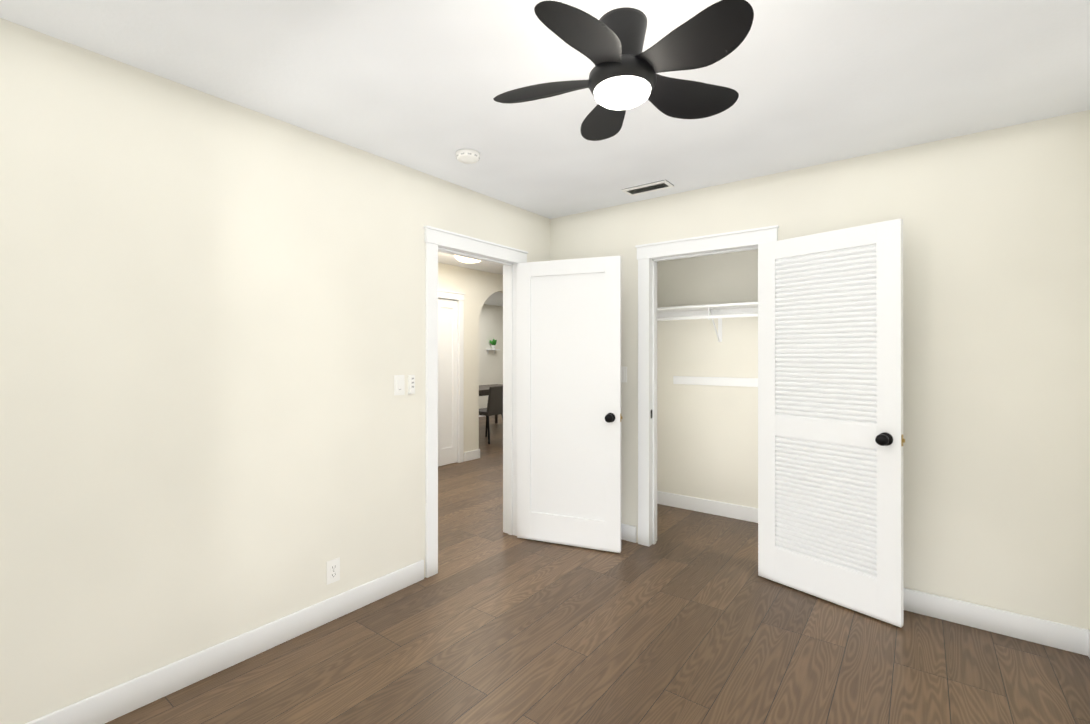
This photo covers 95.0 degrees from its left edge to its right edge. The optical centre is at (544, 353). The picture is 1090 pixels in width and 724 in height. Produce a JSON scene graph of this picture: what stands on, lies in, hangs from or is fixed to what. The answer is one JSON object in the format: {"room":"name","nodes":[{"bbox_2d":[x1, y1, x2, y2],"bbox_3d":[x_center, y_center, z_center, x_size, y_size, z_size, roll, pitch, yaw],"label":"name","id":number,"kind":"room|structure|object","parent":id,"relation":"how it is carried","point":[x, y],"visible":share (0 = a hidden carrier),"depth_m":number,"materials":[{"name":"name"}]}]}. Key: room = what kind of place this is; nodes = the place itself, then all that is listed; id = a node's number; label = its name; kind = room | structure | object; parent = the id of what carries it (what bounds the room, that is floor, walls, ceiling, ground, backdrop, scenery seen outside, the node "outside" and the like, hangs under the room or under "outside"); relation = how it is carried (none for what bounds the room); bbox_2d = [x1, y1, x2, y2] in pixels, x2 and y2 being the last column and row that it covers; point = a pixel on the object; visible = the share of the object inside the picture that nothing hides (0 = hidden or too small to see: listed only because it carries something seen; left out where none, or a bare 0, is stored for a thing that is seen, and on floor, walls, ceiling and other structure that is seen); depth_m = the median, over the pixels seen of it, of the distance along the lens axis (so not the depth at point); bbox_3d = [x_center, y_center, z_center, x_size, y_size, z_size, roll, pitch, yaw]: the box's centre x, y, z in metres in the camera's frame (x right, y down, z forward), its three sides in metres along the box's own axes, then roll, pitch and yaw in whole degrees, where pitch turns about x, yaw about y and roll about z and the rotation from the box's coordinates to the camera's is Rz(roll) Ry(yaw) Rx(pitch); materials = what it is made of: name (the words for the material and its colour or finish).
{"room":"empty bedroom","nodes":[
{"label":"empty bedroom","id":0,"kind":"room"},
{"bbox_2d":[0,18,549,723],"bbox_3d":[0.528,0.132,4.778,0.120,2.440,9.570,0,0,37],"label":"wall","id":1,"kind":"structure","parent":0,"point":[212,344],"depth_m":2.03,"materials":[{"name":"beige paint"}]},
{"bbox_2d":[326,557,339,584],"bbox_3d":[-1.075,1.104,2.539,0.008,0.115,0.070,0,0,37],"label":"electrical outlet","id":2,"kind":"object","parent":1,"relation":"attached to","point":[332,570],"visible":1,"depth_m":2.53,"materials":[{"name":"white plastic"}]},
{"bbox_2d":[394,375,404,395],"bbox_3d":[-0.833,0.179,2.861,0.009,0.115,0.070,0,0,37],"label":"light switch","id":3,"kind":"object","parent":1,"relation":"attached to","point":[399,384],"depth_m":2.86,"materials":[{"name":"white plastic"}]},
{"bbox_2d":[408,375,414,393],"bbox_3d":[-0.780,0.179,2.923,0.020,0.110,0.044,0,0,37],"label":"light switch","id":4,"kind":"object","parent":1,"relation":"attached to","point":[411,378],"depth_m":2.91,"materials":[{"name":"white plastic"}]},
{"bbox_2d":[424,225,527,577],"bbox_3d":[-0.488,0.290,3.428,0.180,2.119,0.968,0,0,37],"label":"door frame","id":5,"kind":"structure","parent":1,"relation":"attached to","point":[436,240],"depth_m":3.24,"materials":[{"name":"white wood"}]},
{"bbox_2d":[25,415,1089,723],"bbox_3d":[-0.267,1.295,5.450,8.200,0.115,9.450,0,0,37],"label":"baseboard","id":6,"kind":"structure","parent":1,"relation":"attached to","point":[113,703],"depth_m":2.33,"materials":[{"name":"white wood"}]},
{"bbox_2d":[517,255,621,552],"bbox_3d":[0.158,0.340,3.524,0.786,2.005,0.171,0,0,22],"label":"entry door","id":7,"kind":"structure","parent":1,"relation":"in","point":[569,417],"depth_m":3.51,"materials":[{"name":"white wood"}]},
{"bbox_2d":[438,263,502,451],"bbox_3d":[-0.789,0.134,6.688,0.120,2.440,8.100,0,0,37],"label":"wall","id":8,"kind":"structure","parent":0,"point":[478,288],"depth_m":6.39,"materials":[{"name":"beige paint"}]},
{"bbox_2d":[438,299,456,465],"bbox_3d":[-1.202,0.343,6.085,0.035,2.004,0.332,0,0,37],"label":"closet door","id":9,"kind":"structure","parent":8,"relation":"in","point":[447,381],"depth_m":6.09,"materials":[{"name":"white wood"}]},
{"bbox_2d":[438,290,464,462],"bbox_3d":[-1.216,0.299,6.096,0.150,2.109,0.518,0,0,37],"label":"door frame","id":10,"kind":"structure","parent":8,"relation":"attached to","point":[454,296],"depth_m":6.21,"materials":[{"name":"white wood"}]},
{"bbox_2d":[479,304,502,408],"bbox_3d":[-3.216,0.136,8.451,0.120,2.440,8.200,0,0,37],"label":"wall","id":11,"kind":"structure","parent":0,"point":[491,329],"depth_m":11.03,"materials":[{"name":"beige paint"}]},
{"bbox_2d":[486,339,499,353],"bbox_3d":[-1.143,-0.166,11.009,0.159,0.330,0.320,0,0,37],"label":"shelf plant","id":12,"kind":"object","parent":11,"relation":"attached to","point":[493,342],"visible":0.98,"depth_m":10.96,"materials":[{"name":"green plant"}]},
{"bbox_2d":[0,0,1089,305],"bbox_3d":[-0.267,-1.138,5.453,8.440,0.100,9.690,0,0,37],"label":"ceiling","id":13,"kind":"structure","parent":0,"point":[418,84],"depth_m":1.97,"materials":[{"name":"paint"}]},
{"bbox_2d":[454,255,479,262],"bbox_3d":[-0.803,-1.031,5.324,0.340,0.114,0.340,0,0,37],"label":"hall ceiling light","id":14,"kind":"object","parent":13,"relation":"attached to","point":[464,259],"visible":0.38,"depth_m":5.26,"materials":[{"name":"white"}]},
{"bbox_2d":[456,149,479,163],"bbox_3d":[-0.420,-1.069,2.721,0.132,0.045,0.132,0,0,37],"label":"smoke detector","id":15,"kind":"object","parent":13,"relation":"attached to","point":[468,156],"visible":1,"depth_m":2.68,"materials":[{"name":"white plastic"}]},
{"bbox_2d":[493,0,753,140],"bbox_3d":[0.241,-0.964,1.628,0.871,0.257,0.844,0,0,37],"label":"ceiling fan","id":16,"kind":"object","parent":13,"relation":"hanging from","point":[624,75],"visible":1,"depth_m":1.57,"materials":[{"name":"black plastic"}]},
{"bbox_2d":[622,180,673,195],"bbox_3d":[0.673,-1.085,3.276,0.310,0.010,0.135,0,0,37],"label":"ceiling vent","id":17,"kind":"object","parent":13,"relation":"in","point":[650,187],"visible":0.98,"depth_m":3.27,"materials":[{"name":"white plastic"}]},
{"bbox_2d":[105,414,1089,723],"bbox_3d":[-0.267,1.402,5.450,8.440,0.100,9.690,0,0,37],"label":"floor","id":18,"kind":"structure","parent":0,"point":[689,616],"depth_m":2.24,"materials":[{"name":"brown wood"}]},
{"bbox_2d":[479,386,502,443],"bbox_3d":[-0.890,0.925,7.802,0.521,0.860,0.463,0,0,37],"label":"dining chair","id":19,"kind":"object","parent":18,"relation":"on","point":[495,402],"visible":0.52,"depth_m":7.59,"materials":[{"name":"grey fabric"}]},
{"bbox_2d":[479,384,502,422],"bbox_3d":[-1.098,0.977,8.922,0.900,0.760,1.700,0,0,37],"label":"dining table","id":20,"kind":"object","parent":18,"relation":"on","point":[483,390],"visible":0.19,"depth_m":8.85,"materials":[{"name":"brown wood"}]},
{"bbox_2d":[657,249,757,507],"bbox_3d":[1.638,0.131,4.125,2.000,2.440,0.120,0,0,37],"label":"wall","id":21,"kind":"structure","parent":0,"point":[707,441],"depth_m":4.21,"materials":[{"name":"beige paint"}]},
{"bbox_2d":[657,302,757,386],"bbox_3d":[1.512,-0.061,3.957,1.760,0.654,0.300,0,0,37],"label":"shelf","id":22,"kind":"object","parent":21,"relation":"attached to","point":[728,310],"visible":0.52,"depth_m":4.11,"materials":[{"name":"white wood"}]},
{"bbox_2d":[550,110,1089,629],"bbox_3d":[1.326,0.130,3.145,3.120,2.440,0.120,0,0,37],"label":"wall","id":23,"kind":"structure","parent":0,"point":[996,368],"depth_m":2.47,"materials":[{"name":"beige paint"}]},
{"bbox_2d":[621,367,626,381],"bbox_3d":[0.565,0.150,3.638,0.070,0.115,0.008,0,0,37],"label":"light switch","id":24,"kind":"object","parent":23,"relation":"attached to","point":[623,374],"visible":0.58,"depth_m":3.63,"materials":[{"name":"white plastic"}]},
{"bbox_2d":[635,225,778,546],"bbox_3d":[1.062,0.290,3.325,0.938,2.119,0.150,0,0,37],"label":"trim","id":25,"kind":"structure","parent":23,"relation":"attached to","point":[650,255],"depth_m":3.52,"materials":[{"name":"white wood"}]},
{"bbox_2d":[758,218,904,626],"bbox_3d":[1.531,0.339,2.746,0.171,2.005,0.756,0,0,-38],"label":"closet door","id":26,"kind":"structure","parent":23,"relation":"in","point":[831,440],"depth_m":2.69,"materials":[{"name":"white wood"}]}
]}

